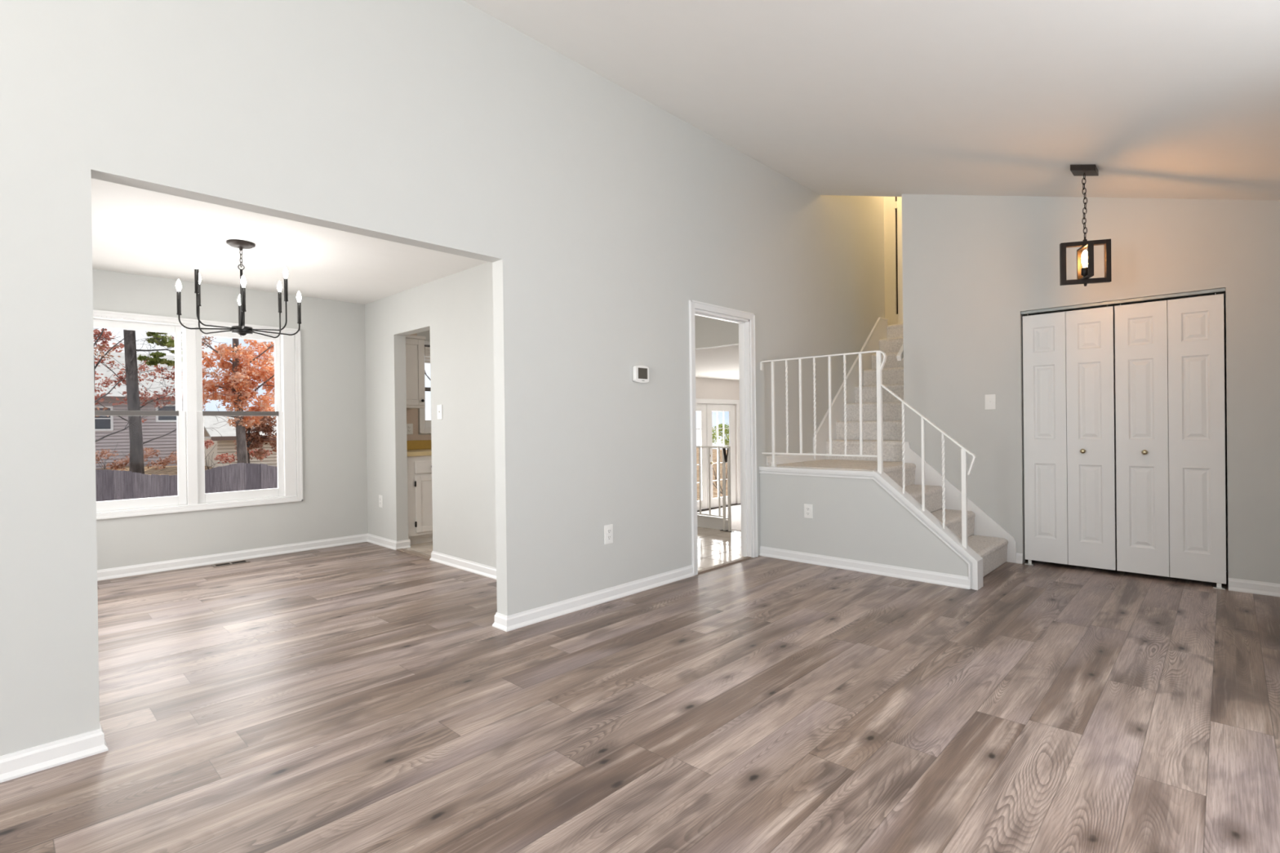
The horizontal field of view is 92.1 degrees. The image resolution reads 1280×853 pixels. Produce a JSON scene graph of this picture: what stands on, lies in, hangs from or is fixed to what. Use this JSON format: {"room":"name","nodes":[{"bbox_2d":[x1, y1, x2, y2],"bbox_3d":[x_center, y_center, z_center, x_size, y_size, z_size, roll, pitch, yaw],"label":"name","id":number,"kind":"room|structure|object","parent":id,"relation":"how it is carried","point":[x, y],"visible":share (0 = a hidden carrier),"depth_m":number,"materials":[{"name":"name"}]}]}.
{"room":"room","nodes":[
{"label":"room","id":0,"kind":"room"},
{"bbox_2d":[92,268,431,569],"bbox_3d":[-2.897,-0.011,6.420,0.150,2.800,6.090,0,0,44],"label":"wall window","id":1,"kind":"structure","parent":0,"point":[334,504],"depth_m":5.90,"materials":[{"name":"paint"}]},
{"bbox_2d":[93,309,302,519],"bbox_3d":[-3.898,-0.098,5.350,0.176,1.648,1.726,0,0,44],"label":"window","id":2,"kind":"structure","parent":1,"relation":"attached to","point":[188,412],"depth_m":5.39,"materials":[{"name":"white paint"}]},
{"bbox_2d":[97,533,410,581],"bbox_3d":[-3.546,1.161,5.125,0.680,0.082,3.093,0,0,44],"label":"baseboard","id":3,"kind":"structure","parent":1,"relation":"attached to","point":[158,566],"depth_m":5.56,"materials":[{"name":"white paint"}]},
{"bbox_2d":[418,341,431,433],"bbox_3d":[-2.158,-0.438,7.181,0.176,1.026,0.956,0,0,44],"label":"window","id":4,"kind":"structure","parent":1,"relation":"attached to","point":[424,426],"depth_m":6.82,"materials":[{"name":"white paint"}]},
{"bbox_2d":[424,344,430,363],"bbox_3d":[-2.094,-0.807,7.114,0.023,0.197,0.830,0,0,44],"label":"window shade","id":5,"kind":"object","parent":1,"relation":"attached to","point":[427,348],"visible":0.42,"depth_m":6.83,"materials":[{"name":"paint"}]},
{"bbox_2d":[91,177,488,304],"bbox_3d":[-2.660,-1.306,4.155,3.332,0.100,3.163,0,0,44],"label":"ceiling","id":6,"kind":"structure","parent":0,"point":[137,231],"depth_m":4.44,"materials":[{"name":"paint"}]},
{"bbox_2d":[175,239,301,337],"bbox_3d":[-2.725,-0.938,4.221,0.668,0.635,0.668,-1,0,33],"label":"chandelier","id":7,"kind":"object","parent":6,"relation":"hanging from","point":[241,329],"visible":1,"depth_m":4.17,"materials":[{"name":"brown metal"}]},
{"bbox_2d":[406,333,431,449],"bbox_3d":[-1.785,-0.519,7.480,0.006,1.521,2.811,0,0,44],"label":"wall","id":8,"kind":"structure","parent":0,"point":[411,414],"depth_m":6.75,"materials":[{"name":"beige paint"}]},
{"bbox_2d":[406,423,413,434],"bbox_3d":[-2.508,0.028,6.704,0.009,0.118,0.085,0,0,44],"label":"wall outlet","id":9,"kind":"object","parent":8,"relation":"attached to","point":[409,426],"visible":0.88,"depth_m":6.71,"materials":[{"name":"white plastic"}]},
{"bbox_2d":[405,334,426,408],"bbox_3d":[-2.494,-0.569,6.480,0.358,0.755,0.379,0,0,44],"label":"upper cabinet","id":10,"kind":"object","parent":8,"relation":"attached to","point":[415,344],"visible":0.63,"depth_m":6.43,"materials":[{"name":"paint"}]},
{"bbox_2d":[406,440,431,449],"bbox_3d":[-2.113,0.196,7.116,0.021,0.099,1.807,0,0,44],"label":"backsplash","id":11,"kind":"structure","parent":8,"relation":"attached to","point":[419,444],"depth_m":6.77,"materials":[{"name":"yellow laminate"}]},
{"bbox_2d":[364,262,496,568],"bbox_3d":[-1.584,-0.048,5.275,3.332,2.451,0.115,0,0,44],"label":"wall","id":12,"kind":"structure","parent":0,"point":[456,308],"depth_m":5.27,"materials":[{"name":"paint"}]},
{"bbox_2d":[378,494,382,507],"bbox_3d":[-2.588,0.746,6.157,0.078,0.122,0.009,0,0,44],"label":"wall outlet","id":13,"kind":"object","parent":12,"relation":"attached to","point":[380,497],"visible":1,"depth_m":6.15,"materials":[{"name":"white plastic"}]},
{"bbox_2d":[436,404,442,419],"bbox_3d":[-1.733,-0.124,5.325,0.082,0.128,0.016,0,0,44],"label":"light switch","id":14,"kind":"object","parent":12,"relation":"attached to","point":[439,406],"visible":1,"depth_m":5.32,"materials":[{"name":"white plastic"}]},
{"bbox_2d":[429,551,496,579],"bbox_3d":[-1.090,1.132,4.809,1.989,0.082,0.136,0,0,44],"label":"baseboard","id":15,"kind":"structure","parent":12,"relation":"attached to","point":[486,571],"depth_m":5.06,"materials":[{"name":"white paint"}]},
{"bbox_2d":[0,0,884,755],"bbox_3d":[-1.367,-1.207,3.021,0.105,4.780,12.520,0,0,44],"label":"wall","id":16,"kind":"structure","parent":0,"point":[598,212],"depth_m":3.28,"materials":[{"name":"paint"}]},
{"bbox_2d":[0,722,108,782],"bbox_3d":[-3.832,1.183,0.408,0.147,0.082,5.283,0,0,44],"label":"baseboard","id":17,"kind":"structure","parent":16,"relation":"attached to","point":[26,762],"depth_m":2.17,"materials":[{"name":"white paint"}]},
{"bbox_2d":[492,564,693,631],"bbox_3d":[-0.226,1.124,4.198,0.147,0.082,1.714,0,0,44],"label":"baseboard","id":18,"kind":"structure","parent":16,"relation":"attached to","point":[504,623],"depth_m":3.98,"materials":[{"name":"white paint"}]},
{"bbox_2d":[604,524,613,544],"bbox_3d":[-0.209,0.723,4.137,0.009,0.128,0.078,0,0,44],"label":"wall outlet","id":19,"kind":"object","parent":16,"relation":"attached to","point":[608,529],"visible":1,"depth_m":4.13,"materials":[{"name":"white plastic"}]},
{"bbox_2d":[632,365,648,382],"bbox_3d":[0.006,-0.369,4.357,0.032,0.124,0.144,0,0,44],"label":"thermostat","id":20,"kind":"object","parent":16,"relation":"attached to","point":[640,373],"visible":1,"depth_m":4.34,"materials":[{"name":"white plastic"}]},
{"bbox_2d":[688,299,757,575],"bbox_3d":[0.669,0.083,5.133,0.125,2.134,0.898,0,0,44],"label":"trim","id":21,"kind":"structure","parent":16,"relation":"attached to","point":[747,349],"depth_m":5.38,"materials":[{"name":"white paint"}]},
{"bbox_2d":[766,452,815,465],"bbox_3d":[1.450,0.304,5.876,0.021,0.082,0.874,0,0,44],"label":"baseboard","id":22,"kind":"structure","parent":16,"relation":"attached to","point":[781,459],"depth_m":5.84,"materials":[{"name":"white paint"}]},
{"bbox_2d":[813,316,888,460],"bbox_3d":[2.384,-0.435,6.861,0.026,1.728,1.873,0,0,44],"label":"trim","id":23,"kind":"structure","parent":16,"relation":"attached to","point":[879,331],"depth_m":6.76,"materials":[{"name":"white paint"}]},
{"bbox_2d":[404,526,743,570],"bbox_3d":[-0.561,1.219,6.283,3.407,0.124,2.897,0,0,44],"label":"tile","id":24,"kind":"structure","parent":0,"point":[715,546],"depth_m":5.89,"materials":[{"name":"white tile"}]},
{"bbox_2d":[697,514,728,529],"bbox_3d":[0.072,1.079,7.636,2.462,0.131,0.100,0,0,44],"label":"trim","id":25,"kind":"structure","parent":24,"relation":"on","point":[703,521],"depth_m":6.88,"materials":[{"name":"white paint"}]},
{"bbox_2d":[696,445,734,532],"bbox_3d":[0.111,0.685,7.497,2.440,0.918,0.060,0,0,44],"label":"railing","id":26,"kind":"object","parent":24,"relation":"on","point":[726,456],"visible":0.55,"depth_m":6.72,"materials":[{"name":"white metal"}]},
{"bbox_2d":[0,542,1279,852],"bbox_3d":[-1.464,1.247,2.447,7.387,0.120,11.500,0,0,44],"label":"floor","id":27,"kind":"structure","parent":0,"point":[365,697],"depth_m":2.47,"materials":[{"name":"brown wood"}]},
{"bbox_2d":[210,560,250,567],"bbox_3d":[-3.578,1.198,5.396,0.115,0.006,0.270,0,0,44],"label":"floor vent","id":28,"kind":"object","parent":27,"relation":"in","point":[242,561],"visible":1,"depth_m":5.39,"materials":[{"name":"brown metal"}]},
{"bbox_2d":[396,548,431,559],"bbox_3d":[-2.071,1.177,5.701,0.701,0.009,0.057,0,0,44],"label":"threshold","id":29,"kind":"object","parent":27,"relation":"on","point":[406,551],"visible":0.76,"depth_m":5.68,"materials":[{"name":"brown wood"}]},
{"bbox_2d":[407,455,432,544],"bbox_3d":[-2.319,0.736,6.423,0.673,0.884,0.507,0,0,44],"label":"base cabinet","id":30,"kind":"object","parent":27,"relation":"on","point":[420,504],"visible":0.48,"depth_m":6.14,"materials":[{"name":"paint"}]},
{"bbox_2d":[406,440,431,456],"bbox_3d":[-1.886,0.215,6.900,0.649,0.141,1.807,0,0,44],"label":"countertop","id":31,"kind":"structure","parent":30,"relation":"on","point":[425,446],"depth_m":6.71,"materials":[{"name":"beige laminate"}]},
{"bbox_2d":[697,555,751,573],"bbox_3d":[0.696,1.145,5.124,0.045,0.009,0.748,0,0,44],"label":"threshold","id":32,"kind":"object","parent":27,"relation":"on","point":[747,557],"visible":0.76,"depth_m":5.10,"materials":[{"name":"brown wood"}]},
{"bbox_2d":[766,323,1008,577],"bbox_3d":[2.791,-0.053,6.069,1.699,2.346,3.026,0,0,44],"label":"staircase","id":33,"kind":"structure","parent":27,"relation":"on","point":[993,550],"depth_m":6.09,"materials":[{"name":"beige carpet"}]},
{"bbox_2d":[1024,560,1035,564],"bbox_3d":[3.174,1.105,5.026,0.060,0.030,0.058,0,0,44],"label":"pivot bracket","id":34,"kind":"object","parent":27,"relation":"on","point":[1029,562],"visible":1,"depth_m":5.02,"materials":[{"name":"metal"}]},
{"bbox_2d":[1213,582,1225,589],"bbox_3d":[3.989,1.097,4.250,0.060,0.030,0.058,0,0,44],"label":"pivot bracket","id":35,"kind":"object","parent":27,"relation":"on","point":[1218,585],"visible":1,"depth_m":4.25,"materials":[{"name":"metal"}]},
{"bbox_2d":[694,315,738,350],"bbox_3d":[0.416,-1.101,7.386,3.332,0.411,0.100,0,0,44],"label":"wall","id":36,"kind":"structure","parent":0,"point":[709,333],"depth_m":6.92,"materials":[{"name":"paint"}]},
{"bbox_2d":[695,345,739,380],"bbox_3d":[2.381,-0.987,10.073,4.000,0.105,6.500,0,0,44],"label":"ceiling","id":37,"kind":"structure","parent":0,"point":[719,362],"depth_m":8.90,"materials":[{"name":"paint"}]},
{"bbox_2d":[695,377,740,503],"bbox_3d":[0.860,0.324,11.472,0.150,2.800,6.600,0,0,44],"label":"wall","id":38,"kind":"structure","parent":0,"point":[705,388],"depth_m":12.15,"materials":[{"name":"paint"}]},
{"bbox_2d":[695,404,707,510],"bbox_3d":[0.953,0.580,11.524,0.040,2.005,0.927,0,0,44],"label":"door","id":39,"kind":"structure","parent":38,"relation":"in","point":[701,408],"depth_m":11.76,"materials":[{"name":"white paint"}]},
{"bbox_2d":[695,398,740,503],"bbox_3d":[1.282,0.534,11.864,0.120,2.125,2.065,0,0,44],"label":"trim","id":40,"kind":"structure","parent":38,"relation":"attached to","point":[698,401],"depth_m":12.52,"materials":[{"name":"white paint"}]},
{"bbox_2d":[697,503,740,511],"bbox_3d":[1.297,1.588,11.862,0.130,0.018,2.060,0,0,44],"label":"trim","id":41,"kind":"structure","parent":38,"relation":"attached to","point":[705,509],"depth_m":11.93,"materials":[{"name":"white wood"}]},
{"bbox_2d":[706,404,736,508],"bbox_3d":[1.629,0.569,12.183,0.111,2.005,0.936,0,0,44],"label":"door","id":42,"kind":"structure","parent":38,"relation":"in","point":[709,407],"depth_m":12.17,"materials":[{"name":"white paint"}]},
{"bbox_2d":[697,504,741,530],"bbox_3d":[2.361,1.651,10.064,4.050,0.120,6.600,0,0,44],"label":"floor","id":43,"kind":"structure","parent":0,"point":[735,509],"depth_m":11.26,"materials":[{"name":"white tile"}]},
{"bbox_2d":[759,471,972,589],"bbox_3d":[1.732,0.753,4.922,1.737,0.769,0.110,0,0,44],"label":"wall","id":44,"kind":"structure","parent":0,"point":[857,519],"depth_m":4.92,"materials":[{"name":"paint"}]},
{"bbox_2d":[804,503,813,518],"bbox_3d":[1.405,0.707,5.150,0.078,0.118,0.009,0,0,44],"label":"wall outlet","id":45,"kind":"object","parent":44,"relation":"attached to","point":[808,509],"visible":1,"depth_m":5.15,"materials":[{"name":"white plastic"}]},
{"bbox_2d":[759,546,969,589],"bbox_3d":[1.680,1.098,4.886,1.705,0.082,0.021,0,0,44],"label":"baseboard","id":46,"kind":"structure","parent":44,"relation":"attached to","point":[932,577],"depth_m":4.78,"materials":[{"name":"white paint"}]},
{"bbox_2d":[760,350,976,548],"bbox_3d":[1.714,0.145,4.910,1.736,1.465,0.056,0,0,44],"label":"stair railing","id":47,"kind":"object","parent":44,"relation":"on","point":[879,365],"visible":1,"depth_m":4.78,"materials":[{"name":"white metal"}]},
{"bbox_2d":[758,466,982,590],"bbox_3d":[1.739,0.743,4.915,1.757,0.789,0.134,0,0,44],"label":"trim","id":48,"kind":"structure","parent":44,"relation":"attached to","point":[973,557],"depth_m":4.59,"materials":[{"name":"white paint"}]},
{"bbox_2d":[462,0,1279,200],"bbox_3d":[-0.500,-1.828,0.996,3.950,1.239,10.795,0,0,44],"label":"ceiling","id":49,"kind":"structure","parent":0,"point":[1166,99],"depth_m":3.33,"materials":[{"name":"paint"}]},
{"bbox_2d":[1059,164,1111,286],"bbox_3d":[2.954,-1.335,4.098,0.266,0.806,0.182,0,0,44],"label":"pendant light","id":50,"kind":"object","parent":49,"relation":"hanging from","point":[1085,260],"visible":1,"depth_m":4.09,"materials":[{"name":"brown metal"}]},
{"bbox_2d":[1081,266,1088,276],"bbox_3d":[2.958,-1.022,4.099,0.044,0.066,0.044,0,0,44],"label":"socket","id":51,"kind":"object","parent":50,"relation":"attached to","point":[1084,270],"depth_m":4.08,"materials":[{"name":"black metal"}]},
{"bbox_2d":[816,192,1279,583],"bbox_3d":[3.262,-1.271,4.945,3.950,4.780,0.100,0,0,44],"label":"wall","id":52,"kind":"structure","parent":0,"point":[971,264],"depth_m":4.93,"materials":[{"name":"paint"}]},
{"bbox_2d":[904,441,1016,563],"bbox_3d":[2.759,0.631,5.370,0.895,0.985,0.020,0,0,44],"label":"trim","id":53,"kind":"structure","parent":52,"relation":"attached to","point":[984,526],"depth_m":5.36,"materials":[{"name":"white paint"}]},
{"bbox_2d":[984,394,995,409],"bbox_3d":[2.942,-0.206,5.186,0.080,0.126,0.016,0,0,44],"label":"light switch","id":54,"kind":"object","parent":52,"relation":"attached to","point":[990,399],"visible":1,"depth_m":5.18,"materials":[{"name":"white plastic"}]},
{"bbox_2d":[1016,552,1022,564],"bbox_3d":[3.104,1.079,5.049,0.043,0.082,0.021,0,0,44],"label":"baseboard","id":55,"kind":"structure","parent":52,"relation":"attached to","point":[1019,556],"depth_m":5.04,"materials":[{"name":"white paint"}]},
{"bbox_2d":[1020,288,1225,315],"bbox_3d":[3.563,-0.931,4.637,1.214,0.023,0.038,0,0,44],"label":"track","id":56,"kind":"object","parent":52,"relation":"attached to","point":[1219,290],"visible":1,"depth_m":4.57,"materials":[{"name":"grey metal"}]},
{"bbox_2d":[1022,305,1115,570],"bbox_3d":[3.352,0.083,4.845,0.590,2.007,0.064,0,0,44],"label":"bifold door","id":57,"kind":"structure","parent":56,"relation":"hanging from","point":[1068,360],"depth_m":4.83,"materials":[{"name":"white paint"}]},
{"bbox_2d":[1114,293,1226,583],"bbox_3d":[3.789,0.079,4.429,0.596,2.007,0.064,0,0,44],"label":"bifold door","id":58,"kind":"structure","parent":56,"relation":"hanging from","point":[1187,399],"depth_m":4.42,"materials":[{"name":"white paint"}]},
{"bbox_2d":[1228,577,1279,596],"bbox_3d":[4.340,1.069,3.872,0.939,0.082,0.021,0,0,44],"label":"baseboard","id":59,"kind":"structure","parent":52,"relation":"attached to","point":[1234,584],"depth_m":4.11,"materials":[{"name":"white paint"}]},
{"bbox_2d":[1022,289,1228,572],"bbox_3d":[4.019,-0.091,5.113,1.600,2.400,0.050,0,0,44],"label":"door frame","id":60,"kind":"structure","parent":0,"point":[1218,293],"depth_m":4.83,"materials":[{"name":"paint"}]},
{"bbox_3d":[3.383,-1.279,6.628,0.090,4.780,2.505,0,0,44],"label":"wall","id":61,"kind":"structure","parent":0,"visible":0},
{"bbox_2d":[896,342,903,360],"bbox_3d":[2.952,-1.309,6.283,0.072,1.380,1.628,0,0,44],"label":"handrail","id":62,"kind":"object","parent":61,"relation":"attached to","point":[900,356],"visible":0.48,"depth_m":5.73,"materials":[{"name":"white wood"}]},
{"bbox_3d":[3.057,-2.455,8.579,3.057,2.435,0.100,0,0,44],"label":"wall","id":63,"kind":"structure","parent":0,"visible":0},
{"bbox_2d":[883,196,902,325],"bbox_3d":[3.608,-2.250,8.055,0.825,2.015,0.095,0,0,44],"label":"door","id":64,"kind":"structure","parent":63,"relation":"in","point":[893,267],"depth_m":8.23,"materials":[{"name":"white paint"}]},
{"label":"outside","id":65,"kind":"structure","parent":0,"visible":0},
{"bbox_2d":[95,447,727,500],"bbox_3d":[-14.173,2.099,27.319,45.000,1.160,48.000,0,0,44],"label":"ground","id":66,"kind":"structure","parent":65,"point":[151,470],"depth_m":24.98,"materials":[{"name":"green plant"}]},
{"bbox_2d":[93,328,124,352],"bbox_3d":[-28.662,-2.485,30.798,2.973,7.811,5.373,-1,0,35],"label":"tree","id":67,"kind":"object","parent":66,"relation":"on","point":[105,335],"visible":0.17,"depth_m":32.00,"materials":[{"name":"red plant"}]},
{"bbox_2d":[95,442,177,474],"bbox_3d":[-14.802,1.150,17.848,1.766,1.414,2.637,-1,0,12],"label":"shrub","id":68,"kind":"object","parent":66,"relation":"on","point":[114,465],"visible":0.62,"depth_m":17.99,"materials":[{"name":"brown plant"}]},
{"bbox_2d":[93,351,182,468],"bbox_3d":[-25.183,-0.738,25.327,6.430,5.060,10.600,0,0,44],"label":"house","id":69,"kind":"structure","parent":66,"relation":"on","point":[156,426],"depth_m":26.04,"materials":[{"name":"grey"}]},
{"bbox_2d":[93,328,182,442],"bbox_3d":[-11.654,-1.070,14.357,2.314,5.877,2.044,-1,0,-5],"label":"bare tree","id":70,"kind":"object","parent":66,"relation":"on","point":[102,353],"visible":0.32,"depth_m":13.81,"materials":[{"name":"red plant"}]},
{"bbox_2d":[93,328,248,474],"bbox_3d":[-12.803,-0.645,15.760,4.682,4.645,2.296,-1,0,-39],"label":"bare tree","id":71,"kind":"object","parent":66,"relation":"on","point":[163,396],"visible":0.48,"depth_m":15.92,"materials":[{"name":"orange plant"}]},
{"bbox_2d":[123,318,227,474],"bbox_3d":[-11.996,-3.431,15.036,1.766,10.602,4.256,-1,0,40],"label":"pine tree","id":72,"kind":"object","parent":66,"relation":"on","point":[132,385],"visible":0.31,"depth_m":14.76,"materials":[{"name":"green plant"}]},
{"bbox_2d":[142,333,220,410],"bbox_3d":[-28.474,-2.766,39.338,3.209,8.303,5.423,-1,0,32],"label":"tree","id":73,"kind":"object","parent":66,"relation":"on","point":[172,337],"visible":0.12,"depth_m":40.06,"materials":[{"name":"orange plant"}]},
{"bbox_2d":[95,462,287,514],"bbox_3d":[-7.791,1.787,13.686,0.166,2.070,15.050,0,0,44],"label":"wooden fence","id":74,"kind":"object","parent":66,"relation":"on","point":[110,485],"visible":0.2,"depth_m":12.10,"materials":[{"name":"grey wood"}]},
{"bbox_2d":[138,330,275,463],"bbox_3d":[-11.392,-1.146,17.192,4.187,6.004,2.390,-1,0,-22],"label":"oak tree","id":75,"kind":"object","parent":66,"relation":"on","point":[243,371],"visible":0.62,"depth_m":17.16,"materials":[{"name":"orange plant"}]},
{"bbox_2d":[204,439,272,469],"bbox_3d":[-12.788,1.052,18.927,1.846,1.451,2.229,-1,0,24],"label":"shrub","id":76,"kind":"object","parent":66,"relation":"on","point":[206,443],"visible":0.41,"depth_m":18.68,"materials":[{"name":"red plant"}]},
{"bbox_2d":[204,415,277,467],"bbox_3d":[-16.670,0.581,25.703,4.630,2.210,2.950,0,0,44],"label":"garden shed","id":77,"kind":"object","parent":66,"relation":"on","point":[224,444],"visible":0.31,"depth_m":24.09,"materials":[{"name":"beige"}]},
{"bbox_2d":[213,406,276,463],"bbox_3d":[-11.438,0.538,18.313,1.205,2.425,2.700,-1,0,11],"label":"tree","id":78,"kind":"object","parent":66,"relation":"on","point":[257,442],"visible":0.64,"depth_m":18.43,"materials":[{"name":"orange plant"}]},
{"bbox_2d":[258,421,276,440],"bbox_3d":[-9.326,0.717,16.254,0.716,2.629,1.160,-1,0,22],"label":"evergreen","id":79,"kind":"object","parent":66,"relation":"on","point":[272,421],"visible":0.05,"depth_m":16.01,"materials":[{"name":"green plant"}]},
{"bbox_2d":[711,422,728,493],"bbox_3d":[2.531,1.089,19.866,1.294,2.394,2.079,-1,0,4],"label":"shrub","id":80,"kind":"object","parent":66,"relation":"on","point":[726,430],"visible":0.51,"depth_m":20.19,"materials":[{"name":"green plant"}]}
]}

